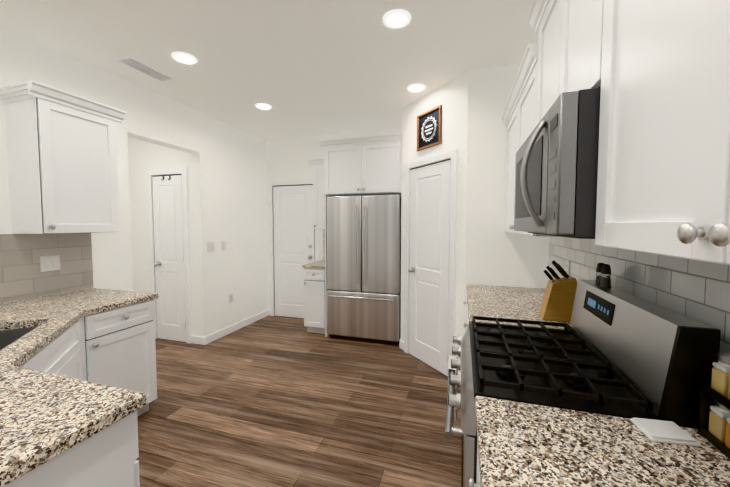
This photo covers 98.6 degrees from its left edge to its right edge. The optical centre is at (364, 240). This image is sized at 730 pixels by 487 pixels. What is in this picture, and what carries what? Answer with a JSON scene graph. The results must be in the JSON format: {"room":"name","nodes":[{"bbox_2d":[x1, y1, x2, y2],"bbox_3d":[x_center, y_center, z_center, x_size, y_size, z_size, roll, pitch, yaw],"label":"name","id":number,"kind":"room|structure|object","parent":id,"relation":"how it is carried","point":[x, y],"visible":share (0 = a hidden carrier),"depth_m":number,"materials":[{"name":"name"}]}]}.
{"room":"kitchen","nodes":[
{"label":"kitchen","id":0,"kind":"room"},
{"bbox_2d":[0,26,199,302],"bbox_3d":[-2.964,0.033,0.582,0.160,2.740,6.570,1,3,17],"label":"wall","id":1,"kind":"structure","parent":0,"point":[154,118],"depth_m":2.73,"materials":[{"name":"white paint"}]},
{"bbox_2d":[0,233,93,302],"bbox_3d":[-2.503,0.199,1.804,0.005,0.456,1.662,1,3,17],"label":"tile backsplash","id":2,"kind":"structure","parent":1,"relation":"attached to","point":[22,276],"depth_m":2.28,"materials":[{"name":"beige tile"}]},
{"bbox_2d":[39,255,59,271],"bbox_3d":[-2.332,0.168,2.326,0.010,0.118,0.119,1,3,17],"label":"light switch","id":3,"kind":"object","parent":2,"relation":"attached to","point":[49,262],"visible":1,"depth_m":2.32,"materials":[{"name":"white plastic"}]},
{"bbox_2d":[0,80,125,233],"bbox_3d":[-2.147,-0.530,2.279,0.384,0.949,0.565,1,3,17],"label":"upper cabinet","id":4,"kind":"object","parent":1,"relation":"attached to","point":[62,160],"visible":1,"depth_m":2.11,"materials":[{"name":"white wood"}]},
{"bbox_2d":[205,309,268,343],"bbox_3d":[-1.723,1.170,4.378,0.013,0.095,1.299,1,3,17],"label":"baseboard","id":5,"kind":"structure","parent":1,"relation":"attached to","point":[229,329],"depth_m":4.23,"materials":[{"name":"white wood"}]},
{"bbox_2d":[127,112,267,336],"bbox_3d":[-2.694,-0.172,4.731,2.090,2.740,1.530,1,3,17],"label":"wall","id":6,"kind":"structure","parent":0,"point":[225,166],"depth_m":4.00,"materials":[{"name":"white paint"}]},
{"bbox_2d":[207,242,214,251],"bbox_3d":[-1.877,0.073,3.826,0.010,0.118,0.119,1,3,17],"label":"light switch","id":7,"kind":"object","parent":6,"relation":"attached to","point":[210,246],"visible":1,"depth_m":3.82,"materials":[{"name":"white plastic"}]},
{"bbox_2d":[222,241,225,249],"bbox_3d":[-1.812,0.063,4.036,0.010,0.118,0.073,1,3,17],"label":"light switch","id":8,"kind":"object","parent":6,"relation":"attached to","point":[223,245],"visible":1,"depth_m":4.03,"materials":[{"name":"white plastic"}]},
{"bbox_2d":[229,293,232,302],"bbox_3d":[-1.781,0.767,4.177,0.009,0.118,0.073,1,3,17],"label":"electrical outlet","id":9,"kind":"object","parent":6,"relation":"attached to","point":[230,298],"visible":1,"depth_m":4.17,"materials":[{"name":"white plastic"}]},
{"bbox_2d":[0,0,538,140],"bbox_3d":[-1.841,-1.407,0.966,5.900,0.100,8.100,1,3,17],"label":"ceiling","id":10,"kind":"structure","parent":0,"point":[306,68],"depth_m":2.33,"materials":[{"name":"white paint"}]},
{"bbox_2d":[115,56,173,81],"bbox_3d":[-1.838,-1.433,2.640,0.150,0.012,0.400,1,3,17],"label":"ceiling vent","id":11,"kind":"object","parent":10,"relation":"in","point":[135,64],"visible":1,"depth_m":2.60,"materials":[{"name":"white metal"}]},
{"bbox_2d":[171,52,196,64],"bbox_3d":[-1.413,-1.426,2.457,0.176,0.009,0.176,1,3,17],"label":"recessed light","id":12,"kind":"object","parent":10,"relation":"in","point":[184,58],"visible":1,"depth_m":2.45,"materials":[{"name":"white plastic"}]},
{"bbox_2d":[255,103,271,109],"bbox_3d":[-1.117,-1.475,3.452,0.176,0.009,0.176,1,3,17],"label":"recessed light","id":13,"kind":"object","parent":10,"relation":"in","point":[263,106],"visible":0.96,"depth_m":3.44,"materials":[{"name":"white plastic"}]},
{"bbox_2d":[383,9,410,28],"bbox_3d":[0.201,-1.403,1.991,0.176,0.009,0.176,1,3,17],"label":"recessed light","id":14,"kind":"object","parent":10,"relation":"in","point":[396,19],"visible":1,"depth_m":1.98,"materials":[{"name":"white"}]},
{"bbox_2d":[407,84,425,91],"bbox_3d":[0.488,-1.452,2.990,0.176,0.009,0.176,1,3,17],"label":"recessed light","id":15,"kind":"object","parent":10,"relation":"in","point":[416,87],"visible":0.94,"depth_m":2.97,"materials":[{"name":"white"}]},
{"bbox_2d":[135,315,460,486],"bbox_3d":[-1.841,1.429,1.106,5.900,0.100,8.100,1,3,17],"label":"floor","id":16,"kind":"structure","parent":0,"point":[273,401],"depth_m":2.36,"materials":[{"name":"brown wood"}]},
{"bbox_2d":[3,317,139,486],"bbox_3d":[-1.640,0.932,1.303,1.970,0.873,1.195,1,3,17],"label":"base cabinet","id":17,"kind":"object","parent":16,"relation":"on","point":[107,456],"visible":0.35,"depth_m":0.90,"materials":[{"name":"white wood"}]},
{"bbox_2d":[0,288,158,486],"bbox_3d":[-1.555,0.464,1.506,1.998,0.040,1.677,1,3,17],"label":"countertop","id":18,"kind":"structure","parent":17,"relation":"on","point":[45,417],"depth_m":0.96,"materials":[{"name":"beige stone"}]},
{"bbox_2d":[0,327,36,349],"bbox_3d":[-1.788,0.592,1.405,0.420,0.204,0.620,-1,3,-28],"label":"sink basin","id":19,"kind":"object","parent":18,"relation":"in","point":[8,337],"visible":0.02,"depth_m":1.68,"materials":[{"name":"silver metal"}]},
{"bbox_2d":[84,300,156,416],"bbox_3d":[-1.979,0.885,2.269,0.753,0.872,0.450,1,3,17],"label":"base cabinet","id":20,"kind":"object","parent":16,"relation":"on","point":[120,348],"visible":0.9,"depth_m":2.16,"materials":[{"name":"white wood"}]},
{"bbox_2d":[302,260,324,333],"bbox_3d":[-0.575,0.762,4.335,0.314,0.914,0.663,1,3,17],"label":"base cabinet","id":21,"kind":"object","parent":16,"relation":"on","point":[314,297],"visible":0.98,"depth_m":4.06,"materials":[{"name":"white wood"}]},
{"bbox_2d":[319,133,401,336],"bbox_3d":[0.024,-0.007,4.100,1.032,2.474,0.687,1,3,17],"label":"tall cabinet","id":22,"kind":"object","parent":16,"relation":"on","point":[362,166],"visible":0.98,"depth_m":3.77,"materials":[{"name":"white"}]},
{"bbox_2d":[327,194,400,345],"bbox_3d":[0.048,0.333,4.078,0.910,1.797,0.744,1,3,17],"label":"refrigerator","id":23,"kind":"object","parent":16,"relation":"on","point":[364,268],"visible":1,"depth_m":3.77,"materials":[{"name":"grey metal"}]},
{"bbox_2d":[471,452,478,486],"bbox_3d":[0.503,0.977,0.429,0.630,0.870,0.964,1,3,17],"label":"base cabinet","id":24,"kind":"object","parent":16,"relation":"on","point":[473,484],"depth_m":0.87,"materials":[{"name":"white wood"}]},
{"bbox_2d":[475,396,729,486],"bbox_3d":[0.353,0.543,-0.068,0.638,0.042,1.960,1,3,17],"label":"countertop","id":25,"kind":"structure","parent":24,"relation":"on","point":[520,444],"depth_m":0.71,"materials":[{"name":"beige stone"}]},
{"bbox_2d":[630,417,700,446],"bbox_3d":[0.742,0.473,0.781,0.100,0.013,0.084,1,3,11],"label":"trivet","id":26,"kind":"object","parent":25,"relation":"on","point":[663,431],"visible":1,"depth_m":0.77,"materials":[{"name":"white plastic"}]},
{"bbox_2d":[698,381,729,458],"bbox_3d":[0.829,0.421,0.644,0.075,0.130,0.265,1,3,17],"label":"spice rack","id":27,"kind":"object","parent":25,"relation":"on","point":[709,395],"visible":0.65,"depth_m":0.77,"materials":[{"name":"black metal"}]},
{"bbox_2d":[709,400,729,447],"bbox_3d":[0.825,0.429,0.646,0.042,0.093,0.243,1,3,17],"label":"spice jar","id":28,"kind":"object","parent":27,"relation":"on","point":[719,422],"depth_m":0.73,"materials":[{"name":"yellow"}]},
{"bbox_2d":[711,352,729,398],"bbox_3d":[0.825,0.321,0.640,0.042,0.093,0.243,1,3,17],"label":"spice jar","id":29,"kind":"object","parent":27,"relation":"on","point":[720,381],"depth_m":0.73,"materials":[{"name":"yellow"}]},
{"bbox_2d":[463,284,569,328],"bbox_3d":[1.020,0.870,2.158,0.663,0.914,1.111,1,3,17],"label":"countertop","id":30,"kind":"structure","parent":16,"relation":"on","point":[518,303],"depth_m":2.08,"materials":[{"name":"beige stone"}]},
{"bbox_2d":[539,260,576,321],"bbox_3d":[1.091,0.271,1.726,0.215,0.323,0.100,1,3,17],"label":"knife block","id":31,"kind":"object","parent":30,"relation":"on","point":[558,300],"visible":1,"depth_m":1.69,"materials":[{"name":"brown wood"}]},
{"bbox_2d":[445,279,720,486],"bbox_3d":[0.684,0.785,1.272,0.671,1.170,0.760,1,3,17],"label":"range","id":32,"kind":"object","parent":16,"relation":"on","point":[613,351],"visible":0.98,"depth_m":1.01,"materials":[{"name":"grey metal"}]},
{"bbox_2d":[448,355,457,421],"bbox_3d":[0.437,0.759,1.564,0.046,0.313,0.160,1,3,17],"label":"handle","id":33,"kind":"object","parent":32,"relation":"hanging from","point":[449,361],"visible":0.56,"depth_m":1.50,"materials":[{"name":"silver metal"}]},
{"bbox_2d":[595,263,603,285],"bbox_3d":[1.031,0.146,1.372,0.038,0.099,0.038,1,3,17],"label":"shaker","id":34,"kind":"object","parent":32,"relation":"on","point":[598,274],"visible":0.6,"depth_m":1.36,"materials":[{"name":"black glass"}]},
{"bbox_2d":[600,264,610,287],"bbox_3d":[1.017,0.148,1.324,0.038,0.099,0.038,1,3,17],"label":"shaker","id":35,"kind":"object","parent":32,"relation":"on","point":[605,281],"visible":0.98,"depth_m":1.31,"materials":[{"name":"black glass"}]},
{"bbox_2d":[266,128,401,308],"bbox_3d":[-0.424,-0.171,4.712,2.260,2.740,0.230,1,3,17],"label":"wall","id":36,"kind":"structure","parent":0,"point":[286,159],"depth_m":4.73,"materials":[{"name":"white paint"}]},
{"bbox_2d":[268,180,319,318],"bbox_3d":[-1.096,0.144,4.773,0.852,2.106,0.078,1,3,17],"label":"back door","id":37,"kind":"structure","parent":36,"relation":"in","point":[294,244],"depth_m":4.81,"materials":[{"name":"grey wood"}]},
{"bbox_2d":[308,158,324,228],"bbox_3d":[-0.550,-0.635,4.404,0.347,0.949,0.384,1,3,17],"label":"upper cabinet","id":38,"kind":"object","parent":36,"relation":"attached to","point":[318,197],"visible":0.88,"depth_m":4.28,"materials":[{"name":"white wood"}]},
{"bbox_2d":[323,229,324,259],"bbox_3d":[-0.478,0.060,4.616,0.314,0.456,0.005,1,3,17],"label":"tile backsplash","id":39,"kind":"structure","parent":36,"relation":"attached to","point":[323,244],"depth_m":4.65,"materials":[{"name":"white tile"}]},
{"bbox_2d":[401,64,548,373],"bbox_3d":[1.192,-0.110,3.489,1.550,2.740,1.620,1,3,17],"label":"wall","id":40,"kind":"structure","parent":0,"point":[491,251],"depth_m":2.69,"materials":[{"name":"white paint"}]},
{"bbox_2d":[417,105,441,150],"bbox_3d":[0.632,-1.108,3.121,0.021,0.360,0.360,-2,3,-28],"label":"picture frame","id":41,"kind":"object","parent":40,"relation":"attached to","point":[429,128],"visible":1,"depth_m":3.11,"materials":[{"name":"black"}]},
{"bbox_2d":[400,340,459,374],"bbox_3d":[0.642,1.227,3.228,0.013,0.095,0.982,-2,3,-28],"label":"baseboard","id":42,"kind":"structure","parent":40,"relation":"attached to","point":[402,345],"depth_m":3.60,"materials":[{"name":"white wood"}]},
{"bbox_2d":[404,149,457,375],"bbox_3d":[0.614,0.223,3.160,0.078,2.106,0.762,-2,3,-28],"label":"pantry door","id":43,"kind":"structure","parent":40,"relation":"in","point":[431,187],"depth_m":3.12,"materials":[{"name":"grey wood"}]},
{"bbox_2d":[501,43,559,236],"bbox_3d":[1.153,-0.519,2.047,0.384,0.949,1.112,1,3,17],"label":"upper cabinet","id":44,"kind":"object","parent":40,"relation":"attached to","point":[518,117],"visible":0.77,"depth_m":2.00,"materials":[{"name":"white wood"}]},
{"bbox_3d":[0.644,0.091,-0.575,0.200,2.740,6.480,1,3,17],"label":"wall","id":45,"kind":"structure","parent":0,"visible":0},
{"bbox_2d":[527,0,603,125],"bbox_3d":[0.876,-0.769,1.136,0.384,0.659,0.853,1,3,17],"label":"upper cabinet","id":46,"kind":"object","parent":45,"relation":"attached to","point":[570,46],"visible":0.19,"depth_m":1.12,"materials":[{"name":"white wood"}]},
{"bbox_2d":[514,88,600,238],"bbox_3d":[0.820,-0.222,1.181,0.491,0.403,0.759,1,3,17],"label":"over-the-range microwave","id":47,"kind":"object","parent":46,"relation":"attached to","point":[556,168],"visible":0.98,"depth_m":0.87,"materials":[{"name":"grey metal"}]},
{"bbox_2d":[548,237,729,352],"bbox_3d":[0.933,0.240,0.724,0.005,0.482,3.837,1,3,17],"label":"tile backsplash","id":48,"kind":"structure","parent":45,"relation":"attached to","point":[697,291],"depth_m":1.11,"materials":[{"name":"white tile"}]},
{"bbox_2d":[565,260,569,274],"bbox_3d":[1.343,0.190,2.084,0.009,0.118,0.073,1,3,17],"label":"electrical outlet","id":49,"kind":"object","parent":48,"relation":"attached to","point":[567,266],"visible":0.73,"depth_m":2.07,"materials":[{"name":"white plastic"}]},
{"bbox_2d":[595,0,729,264],"bbox_3d":[0.646,-0.408,0.329,0.340,0.895,0.944,1,3,17],"label":"upper cabinet","id":50,"kind":"object","parent":45,"relation":"attached to","point":[663,182],"visible":1,"depth_m":0.53,"materials":[{"name":"white wood"}]},
{"bbox_3d":[-3.265,-0.094,3.151,1.930,2.740,1.830,1,3,17],"label":"wall","id":51,"kind":"structure","parent":0,"visible":0},
{"bbox_2d":[146,168,191,343],"bbox_3d":[-2.405,0.191,3.817,0.612,2.106,0.078,1,3,17],"label":"hall door","id":52,"kind":"structure","parent":51,"relation":"in","point":[168,226],"depth_m":3.83,"materials":[{"name":"grey wood"}]},
{"bbox_2d":[192,335,205,344],"bbox_3d":[-2.819,1.187,4.029,1.903,0.095,0.014,1,3,17],"label":"baseboard","id":53,"kind":"structure","parent":51,"relation":"attached to","point":[200,340],"depth_m":3.77,"materials":[{"name":"white wood"}]}
]}

